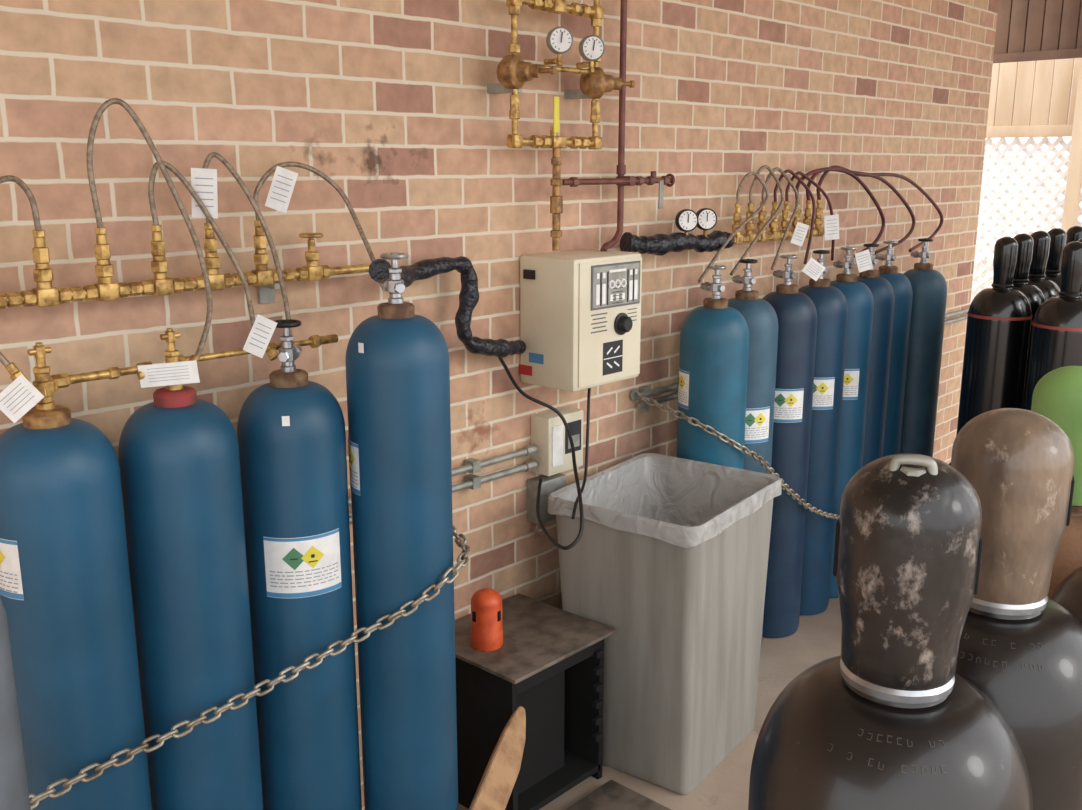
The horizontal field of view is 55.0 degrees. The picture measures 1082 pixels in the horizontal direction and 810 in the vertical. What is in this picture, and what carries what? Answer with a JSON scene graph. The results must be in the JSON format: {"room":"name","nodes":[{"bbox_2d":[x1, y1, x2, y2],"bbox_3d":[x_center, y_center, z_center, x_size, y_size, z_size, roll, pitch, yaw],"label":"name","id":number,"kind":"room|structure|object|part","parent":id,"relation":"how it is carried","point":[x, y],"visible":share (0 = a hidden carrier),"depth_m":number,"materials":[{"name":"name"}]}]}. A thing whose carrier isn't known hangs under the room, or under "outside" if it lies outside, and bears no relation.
{"room":"gas cylinder storage","nodes":[
{"label":"gas cylinder storage","id":0,"kind":"room"},
{"bbox_2d":[0,0,998,809],"bbox_3d":[-1.044,-0.224,2.304,0.250,3.100,9.950,12,17,41],"label":"wall","id":1,"kind":"structure","parent":0,"point":[389,100],"depth_m":2.95,"materials":[{"name":"brick"}]},
{"bbox_2d":[0,98,384,422],"bbox_3d":[-0.771,-0.327,2.133,0.344,0.587,1.210,12,17,41],"label":"gas manifold","id":2,"kind":"object","parent":1,"relation":"attached to","point":[20,396],"visible":0.95,"depth_m":2.21,"materials":[{"name":"gold metal"}]},
{"bbox_2d":[0,383,33,413],"bbox_3d":[-0.941,-0.011,1.869,0.061,0.058,0.001,-1,13,-4],"label":"print","id":3,"kind":"object","parent":2,"relation":"attached to","point":[18,398],"depth_m":1.87},
{"bbox_2d":[147,366,187,381],"bbox_3d":[-0.740,-0.062,2.065,0.082,0.032,0.001,-1,13,-4],"label":"print","id":4,"kind":"object","parent":2,"relation":"attached to","point":[154,373],"depth_m":2.07},
{"bbox_2d":[195,178,213,206],"bbox_3d":[-0.728,-0.460,2.249,0.042,0.063,0.001,-1,13,-4],"label":"print","id":5,"kind":"object","parent":2,"relation":"attached to","point":[204,187],"depth_m":2.25},
{"bbox_2d":[249,323,270,348],"bbox_3d":[-0.604,-0.149,2.239,0.050,0.058,0.001,-1,13,-4],"label":"print","id":6,"kind":"object","parent":2,"relation":"attached to","point":[260,333],"depth_m":2.24},
{"bbox_2d":[271,175,292,202],"bbox_3d":[-0.591,-0.493,2.371,0.052,0.064,0.001,-1,13,-4],"label":"print","id":7,"kind":"object","parent":2,"relation":"attached to","point":[281,185],"depth_m":2.37},
{"bbox_2d":[369,256,525,357],"bbox_3d":[-0.267,-0.248,2.786,0.156,0.352,0.815,5,14,22],"label":"hose","id":8,"kind":"object","parent":2,"relation":"attached to","point":[426,268],"visible":0.89,"depth_m":2.88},
{"bbox_2d":[29,525,469,809],"bbox_3d":[-0.635,0.508,2.106,0.459,0.342,1.638,7,15,28],"label":"chain","id":9,"kind":"object","parent":1,"relation":"attached to","point":[49,792],"visible":0.79,"depth_m":2.19,"materials":[{"name":"metal"}]},
{"bbox_2d":[348,444,537,523],"bbox_3d":[-0.741,0.336,2.544,0.044,0.085,2.120,12,17,41],"label":"conduit","id":10,"kind":"object","parent":1,"relation":"attached to","point":[471,465],"visible":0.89,"depth_m":3.13,"materials":[{"name":"metal"}]},
{"bbox_2d":[527,473,567,523],"bbox_3d":[0.040,0.303,3.357,0.107,0.140,0.145,12,17,41],"label":"outlet box","id":11,"kind":"object","parent":1,"relation":"attached to","point":[552,483],"visible":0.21,"depth_m":3.33,"materials":[{"name":"metal"}]},
{"bbox_2d":[531,406,582,475],"bbox_3d":[0.054,0.115,3.346,0.085,0.190,0.170,12,17,41],"label":"electrical box","id":12,"kind":"object","parent":1,"relation":"attached to","point":[553,456],"visible":0.94,"depth_m":3.30,"materials":[{"name":"beige plastic"}]},
{"bbox_3d":[0.053,0.129,3.288,0.003,0.130,0.050,12,17,41],"label":"plate","id":13,"kind":"part","parent":12,"relation":"part of","materials":[{"name":"white plastic"}]},
{"bbox_2d":[487,0,634,250],"bbox_3d":[0.078,-0.864,3.041,0.224,0.815,0.515,12,17,41],"label":"gas regulator piping","id":14,"kind":"object","parent":1,"relation":"attached to","point":[513,72],"visible":1,"depth_m":3.00,"materials":[{"name":"gold metal"}]},
{"bbox_3d":[0.044,-0.832,2.983,0.006,0.100,0.022,12,17,41],"label":"valve lever","id":15,"kind":"part","parent":14,"relation":"part of","materials":[{"name":"yellow plastic"}]},
{"bbox_3d":[0.052,-0.973,2.930,0.018,0.032,0.016,12,17,41],"label":"gauge stem","id":16,"kind":"part","parent":14,"relation":"part of","materials":[{"name":"gold metal"}]},
{"bbox_3d":[0.147,-0.986,3.033,0.018,0.032,0.016,12,17,41],"label":"gauge stem","id":17,"kind":"part","parent":14,"relation":"part of","materials":[{"name":"gold metal"}]},
{"bbox_2d":[519,249,641,391],"bbox_3d":[0.134,-0.268,3.214,0.258,0.395,0.334,12,17,41],"label":"control box","id":18,"kind":"object","parent":1,"relation":"attached to","point":[580,310],"visible":1,"depth_m":3.12,"materials":[{"name":"beige metal"}]},
{"bbox_2d":[498,357,590,549],"bbox_3d":[0.101,0.104,3.145,0.335,0.527,0.410,12,17,41],"label":"power cable","id":19,"kind":"object","parent":18,"relation":"attached to","point":[579,491],"visible":0.97,"depth_m":3.16,"materials":[{"name":"black plastic"}]},
{"bbox_3d":[0.211,-0.255,3.156,0.004,0.367,0.295,12,17,41],"label":"door","id":20,"kind":"part","parent":18,"relation":"part of","materials":[{"name":"beige metal"}]},
{"bbox_3d":[0.227,-0.362,3.144,0.003,0.132,0.233,12,17,41],"label":"display frame","id":21,"kind":"part","parent":18,"relation":"part of","materials":[{"name":"grey plastic"}]},
{"bbox_3d":[0.256,-0.247,3.182,0.030,0.068,0.068,12,17,41],"label":"selector knob","id":22,"kind":"part","parent":18,"relation":"part of","materials":[{"name":"black plastic"}]},
{"bbox_2d":[562,0,674,250],"bbox_3d":[0.249,-1.210,3.177,0.098,1.471,0.560,12,17,41],"label":"copper pipe","id":23,"kind":"object","parent":1,"relation":"attached to","point":[620,180],"visible":0.98,"depth_m":3.31,"materials":[{"name":"metal"}]},
{"bbox_3d":[0.391,-0.684,3.387,0.006,0.090,0.022,12,17,41],"label":"branch lever","id":24,"kind":"part","parent":23,"relation":"part of","materials":[{"name":"metal"}]},
{"bbox_2d":[630,389,839,519],"bbox_3d":[1.194,0.188,4.390,0.386,0.803,2.179,12,17,41],"label":"chain","id":25,"kind":"object","parent":1,"relation":"attached to","point":[634,392],"visible":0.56,"depth_m":3.62,"materials":[{"name":"metal"}]},
{"bbox_2d":[636,309,967,412],"bbox_3d":[1.360,-0.261,4.746,0.030,0.090,3.000,12,17,41],"label":"conduit","id":26,"kind":"object","parent":1,"relation":"attached to","point":[645,391],"visible":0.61,"depth_m":3.76,"materials":[{"name":"metal"}]},
{"bbox_2d":[458,257,992,809],"bbox_3d":[2.571,1.209,3.431,24.000,0.200,36.000,12,17,41],"label":"floor","id":27,"kind":"structure","parent":0,"point":[817,638],"depth_m":3.44,"materials":[{"name":"concrete"}]},
{"bbox_2d":[0,598,30,809],"bbox_3d":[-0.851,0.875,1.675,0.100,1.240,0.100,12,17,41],"label":"gas cylinder","id":28,"kind":"object","parent":27,"relation":"on","point":[14,793],"visible":1,"depth_m":1.57,"materials":[{"name":"paint"}]},
{"bbox_2d":[0,342,151,809],"bbox_3d":[-0.926,0.631,2.087,0.235,1.531,0.237,12,17,41],"label":"gas cylinder","id":29,"kind":"object","parent":27,"relation":"on","point":[66,594],"visible":0.95,"depth_m":1.94,"materials":[{"name":"blue paint"}]},
{"bbox_2d":[0,571,17,592],"bbox_3d":[-1.006,0.318,1.939,0.019,0.036,0.128,-12,18,-42],"label":"print","id":30,"kind":"object","parent":29,"relation":"on","point":[8,579],"depth_m":1.91},
{"bbox_2d":[118,328,262,809],"bbox_3d":[-0.745,0.592,2.257,0.235,1.531,0.235,12,17,41],"label":"gas cylinder","id":31,"kind":"object","parent":27,"relation":"on","point":[179,459],"visible":0.87,"depth_m":2.12,"materials":[{"name":"blue paint"}]},
{"bbox_2d":[237,319,361,809],"bbox_3d":[-0.557,0.555,2.441,0.237,1.520,0.235,12,17,41],"label":"gas cylinder","id":32,"kind":"object","parent":27,"relation":"on","point":[291,435],"visible":0.97,"depth_m":2.31,"materials":[{"name":"blue paint"}]},
{"bbox_2d":[269,562,338,587],"bbox_3d":[-0.521,0.379,2.298,0.150,0.036,0.027,-5,14,-20],"label":"print","id":33,"kind":"object","parent":32,"relation":"on","point":[314,574],"depth_m":2.29},
{"bbox_2d":[345,252,457,809],"bbox_3d":[-0.327,0.469,2.502,0.235,1.660,0.236,12,17,41],"label":"gas cylinder","id":34,"kind":"object","parent":27,"relation":"on","point":[397,359],"visible":1,"depth_m":2.38,"materials":[{"name":"blue paint"}]},
{"bbox_2d":[349,467,357,487],"bbox_3d":[-0.435,0.161,2.398,0.012,0.036,0.105,-4,14,-16],"label":"print","id":35,"kind":"object","parent":34,"relation":"on","point":[353,472],"depth_m":2.37},
{"bbox_2d":[469,706,525,809],"bbox_3d":[-0.177,1.095,2.536,0.078,0.445,0.693,6,14,23],"label":"wooden plank","id":36,"kind":"object","parent":27,"relation":"on","point":[496,785],"visible":1,"depth_m":2.67,"materials":[{"name":"brown wood"}]},
{"bbox_2d":[455,594,614,809],"bbox_3d":[-0.071,0.918,3.140,0.400,0.498,0.430,12,17,41],"label":"stand","id":37,"kind":"object","parent":27,"relation":"on","point":[549,663],"visible":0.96,"depth_m":3.06,"materials":[{"name":"black metal"}]},
{"bbox_2d":[471,588,502,650],"bbox_3d":[-0.156,0.610,2.988,0.095,0.170,0.095,12,17,41],"label":"cap","id":38,"kind":"object","parent":37,"relation":"on","point":[486,603],"visible":1,"depth_m":2.95,"materials":[{"name":"orange paint"}]},
{"bbox_3d":[-0.071,0.681,3.085,0.400,0.012,0.430,12,17,41],"label":"plate","id":39,"kind":"part","parent":37,"relation":"part of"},
{"bbox_2d":[566,780,670,809],"bbox_3d":[0.135,1.212,2.907,0.250,0.030,0.500,12,17,41],"label":"base plate","id":40,"kind":"object","parent":27,"relation":"on","point":[611,795],"visible":1,"depth_m":3.05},
{"bbox_2d":[547,453,781,794],"bbox_3d":[0.400,0.676,3.371,0.530,0.866,0.630,9,16,35],"label":"trash bin","id":41,"kind":"object","parent":27,"relation":"on","point":[671,554],"visible":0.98,"depth_m":3.15,"materials":[{"name":"grey plastic"}]},
{"bbox_2d":[676,265,748,468],"bbox_3d":[0.597,0.267,3.691,0.235,1.520,0.235,12,17,41],"label":"gas cylinder","id":42,"kind":"object","parent":27,"relation":"on","point":[714,336],"visible":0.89,"depth_m":3.52,"materials":[{"name":"blue paint"}]},
{"bbox_2d":[728,259,777,649],"bbox_3d":[0.747,0.215,3.913,0.236,1.520,0.235,12,17,41],"label":"gas cylinder","id":43,"kind":"object","parent":27,"relation":"on","point":[761,318],"visible":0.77,"depth_m":3.74,"materials":[{"name":"blue paint"}]},
{"bbox_2d":[745,426,767,437],"bbox_3d":[0.776,0.099,3.776,0.113,0.036,0.014,-3,13,-14],"label":"print","id":44,"kind":"object","parent":43,"relation":"on","point":[750,431],"depth_m":3.77},
{"bbox_2d":[762,254,816,637],"bbox_3d":[0.937,0.172,4.100,0.235,1.520,0.236,12,17,41],"label":"gas cylinder","id":45,"kind":"object","parent":27,"relation":"on","point":[796,312],"visible":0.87,"depth_m":3.99,"materials":[{"name":"blue paint"}]},
{"bbox_2d":[774,407,800,416],"bbox_3d":[0.929,0.027,3.953,0.120,0.036,0.016,1,13,4],"label":"print","id":46,"kind":"object","parent":45,"relation":"on","point":[778,411],"depth_m":3.95},
{"bbox_2d":[798,250,847,614],"bbox_3d":[1.117,0.124,4.310,0.235,1.520,0.236,12,17,41],"label":"gas cylinder","id":47,"kind":"object","parent":27,"relation":"on","point":[831,305],"visible":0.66,"depth_m":4.20,"materials":[{"name":"blue paint"}]},
{"bbox_2d":[829,246,873,597],"bbox_3d":[1.276,0.083,4.484,0.235,1.520,0.236,12,17,41],"label":"gas cylinder","id":48,"kind":"object","parent":27,"relation":"on","point":[860,301],"visible":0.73,"depth_m":4.33,"materials":[{"name":"blue paint"}]},
{"bbox_2d":[843,386,856,394],"bbox_3d":[1.257,-0.062,4.340,0.120,0.036,0.016,2,13,10],"label":"print","id":49,"kind":"object","parent":48,"relation":"on","point":[847,390],"depth_m":4.33},
{"bbox_2d":[857,243,894,465],"bbox_3d":[1.425,0.044,4.655,0.226,1.520,0.228,12,17,41],"label":"gas cylinder","id":50,"kind":"object","parent":27,"relation":"on","point":[882,291],"visible":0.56,"depth_m":4.50,"materials":[{"name":"blue paint"}]},
{"bbox_2d":[698,165,943,282],"bbox_3d":[1.295,-0.769,4.283,0.269,0.427,2.144,12,17,41],"label":"gas manifold","id":51,"kind":"object","parent":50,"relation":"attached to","point":[813,269],"visible":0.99,"depth_m":4.09,"materials":[{"name":"gold metal"}]},
{"bbox_2d":[620,230,734,255],"bbox_3d":[0.492,-0.565,3.600,0.586,0.089,0.092,-12,18,-42],"label":"hose","id":52,"kind":"object","parent":51,"relation":"attached to","point":[658,244],"visible":0.94,"depth_m":3.52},
{"bbox_2d":[675,209,697,234],"bbox_3d":[0.499,-0.617,3.568,0.076,0.108,0.035,-3,13,-12],"label":"pressure gauge","id":53,"kind":"object","parent":52,"relation":"on","point":[686,220],"visible":0.98,"depth_m":3.55,"materials":[{"name":"black plastic"}]},
{"bbox_2d":[696,208,716,236],"bbox_3d":[0.578,-0.636,3.650,0.076,0.108,0.035,-3,13,-12],"label":"pressure gauge","id":54,"kind":"object","parent":52,"relation":"on","point":[707,218],"visible":0.96,"depth_m":3.63,"materials":[{"name":"black plastic"}]},
{"bbox_2d":[748,453,1032,809],"bbox_3d":[0.320,0.824,1.070,0.248,1.614,0.248,12,17,41],"label":"gas cylinder","id":55,"kind":"object","parent":27,"relation":"on","point":[888,722],"visible":1,"depth_m":0.87,"materials":[{"name":"black metal"}]},
{"bbox_3d":[0.320,0.926,1.093,0.248,1.404,0.248,12,17,41],"label":"tank","id":56,"kind":"part","parent":55,"relation":"part of","materials":[{"name":"black metal"}]},
{"bbox_2d":[875,240,912,456],"bbox_3d":[1.567,0.003,4.834,0.226,1.520,0.226,12,17,41],"label":"gas cylinder","id":57,"kind":"object","parent":27,"relation":"on","point":[901,285],"visible":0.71,"depth_m":4.68,"materials":[{"name":"blue paint"}]},
{"bbox_2d":[900,238,946,456],"bbox_3d":[1.774,-0.028,4.966,0.226,1.520,0.226,12,17,41],"label":"gas cylinder","id":58,"kind":"object","parent":27,"relation":"on","point":[929,286],"visible":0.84,"depth_m":4.82,"materials":[{"name":"blue paint"}]},
{"bbox_2d":[956,237,1031,434],"bbox_3d":[1.817,0.112,4.230,0.236,1.578,0.236,12,17,41],"label":"gas cylinder","id":59,"kind":"object","parent":27,"relation":"on","point":[999,318],"visible":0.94,"depth_m":4.06,"materials":[{"name":"black metal"}]},
{"bbox_2d":[949,408,1081,809],"bbox_3d":[0.489,0.787,1.249,0.244,1.605,0.244,12,17,41],"label":"gas cylinder","id":60,"kind":"object","parent":27,"relation":"on","point":[1018,646],"visible":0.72,"depth_m":1.04,"materials":[{"name":"black metal"}]},
{"bbox_3d":[0.489,0.886,1.272,0.244,1.402,0.244,12,17,41],"label":"tank","id":61,"kind":"part","parent":60,"relation":"part of","materials":[{"name":"black metal"}]},
{"bbox_2d":[970,58,1081,303],"bbox_3d":[4.189,-1.396,8.226,9.636,2.720,0.205,12,17,41],"label":"lattice fence","id":62,"kind":"object","parent":27,"relation":"on","point":[1013,84],"visible":0.12,"depth_m":8.33,"materials":[{"name":"beige wood"}]},
{"bbox_3d":[4.247,-2.113,7.995,6.600,0.090,0.070,12,17,41],"label":"rail","id":63,"kind":"part","parent":62,"relation":"part of","materials":[{"name":"beige wood"}]},
{"bbox_3d":[4.154,-1.386,8.181,0.090,2.720,0.090,12,17,41],"label":"post","id":64,"kind":"part","parent":62,"relation":"part of","materials":[{"name":"beige wood"}]},
{"bbox_2d":[1012,233,1044,408],"bbox_3d":[1.965,0.070,4.415,0.234,1.578,0.234,12,17,41],"label":"gas cylinder","id":65,"kind":"object","parent":27,"relation":"on","point":[1035,296],"visible":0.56,"depth_m":4.22,"materials":[{"name":"black metal"}]},
{"bbox_2d":[1027,231,1059,299],"bbox_3d":[2.121,0.029,4.593,0.234,1.578,0.234,12,17,41],"label":"gas cylinder","id":66,"kind":"object","parent":27,"relation":"on","point":[1041,247],"visible":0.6,"depth_m":4.40,"materials":[{"name":"black metal"}]},
{"bbox_3d":[2.121,0.123,4.615,0.234,1.385,0.234,12,17,41],"label":"tank","id":67,"kind":"part","parent":66,"relation":"part of","materials":[{"name":"black metal"}]},
{"bbox_2d":[1023,241,1081,410],"bbox_3d":[1.954,0.172,3.973,0.236,1.578,0.236,12,17,41],"label":"gas cylinder","id":68,"kind":"object","parent":27,"relation":"on","point":[1056,332],"visible":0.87,"depth_m":3.80,"materials":[{"name":"black metal"}]},
{"bbox_3d":[1.954,0.266,3.995,0.234,1.385,0.234,12,17,41],"label":"tank","id":69,"kind":"part","parent":68,"relation":"part of","materials":[{"name":"black metal"}]},
{"bbox_2d":[1045,228,1066,287],"bbox_3d":[2.284,-0.014,4.778,0.234,1.578,0.234,12,17,41],"label":"gas cylinder","id":70,"kind":"object","parent":27,"relation":"on","point":[1058,236],"visible":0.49,"depth_m":4.59,"materials":[{"name":"black metal"}]},
{"bbox_3d":[2.284,0.080,4.800,0.234,1.385,0.234,12,17,41],"label":"tank","id":71,"kind":"part","parent":70,"relation":"part of","materials":[{"name":"black metal"}]},
{"bbox_2d":[1031,366,1081,597],"bbox_3d":[0.745,0.715,1.618,0.244,1.578,0.244,12,17,41],"label":"gas cylinder","id":72,"kind":"object","parent":27,"relation":"on","point":[1057,396],"visible":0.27,"depth_m":1.41,"materials":[{"name":"metal"}]},
{"bbox_3d":[0.745,0.809,1.640,0.244,1.385,0.244,12,17,41],"label":"tank","id":73,"kind":"part","parent":72,"relation":"part of","materials":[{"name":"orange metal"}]},
{"bbox_2d":[1049,566,1081,622],"bbox_3d":[0.734,0.768,1.368,0.244,1.588,0.244,12,17,41],"label":"gas cylinder","id":74,"kind":"object","parent":27,"relation":"on","point":[1068,594],"visible":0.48,"depth_m":1.26,"materials":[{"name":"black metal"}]},
{"bbox_2d":[1066,226,1081,243],"bbox_3d":[2.461,-0.054,4.950,0.234,1.578,0.234,12,17,41],"label":"gas cylinder","id":75,"kind":"object","parent":27,"relation":"on","point":[1074,233],"visible":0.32,"depth_m":4.75,"materials":[{"name":"black metal"}]},
{"bbox_2d":[993,0,1081,62],"bbox_3d":[3.790,-2.352,5.622,5.000,0.805,0.075,12,17,41],"label":"fascia","id":76,"kind":"object","parent":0,"point":[1026,30],"visible":0.22,"depth_m":6.35,"materials":[{"name":"brown wood"}]},
{"bbox_3d":[3.782,-1.982,5.697,5.000,0.050,0.050,12,17,41],"label":"fascia rail","id":77,"kind":"part","parent":76,"relation":"part of","materials":[{"name":"brown wood"}]}
]}

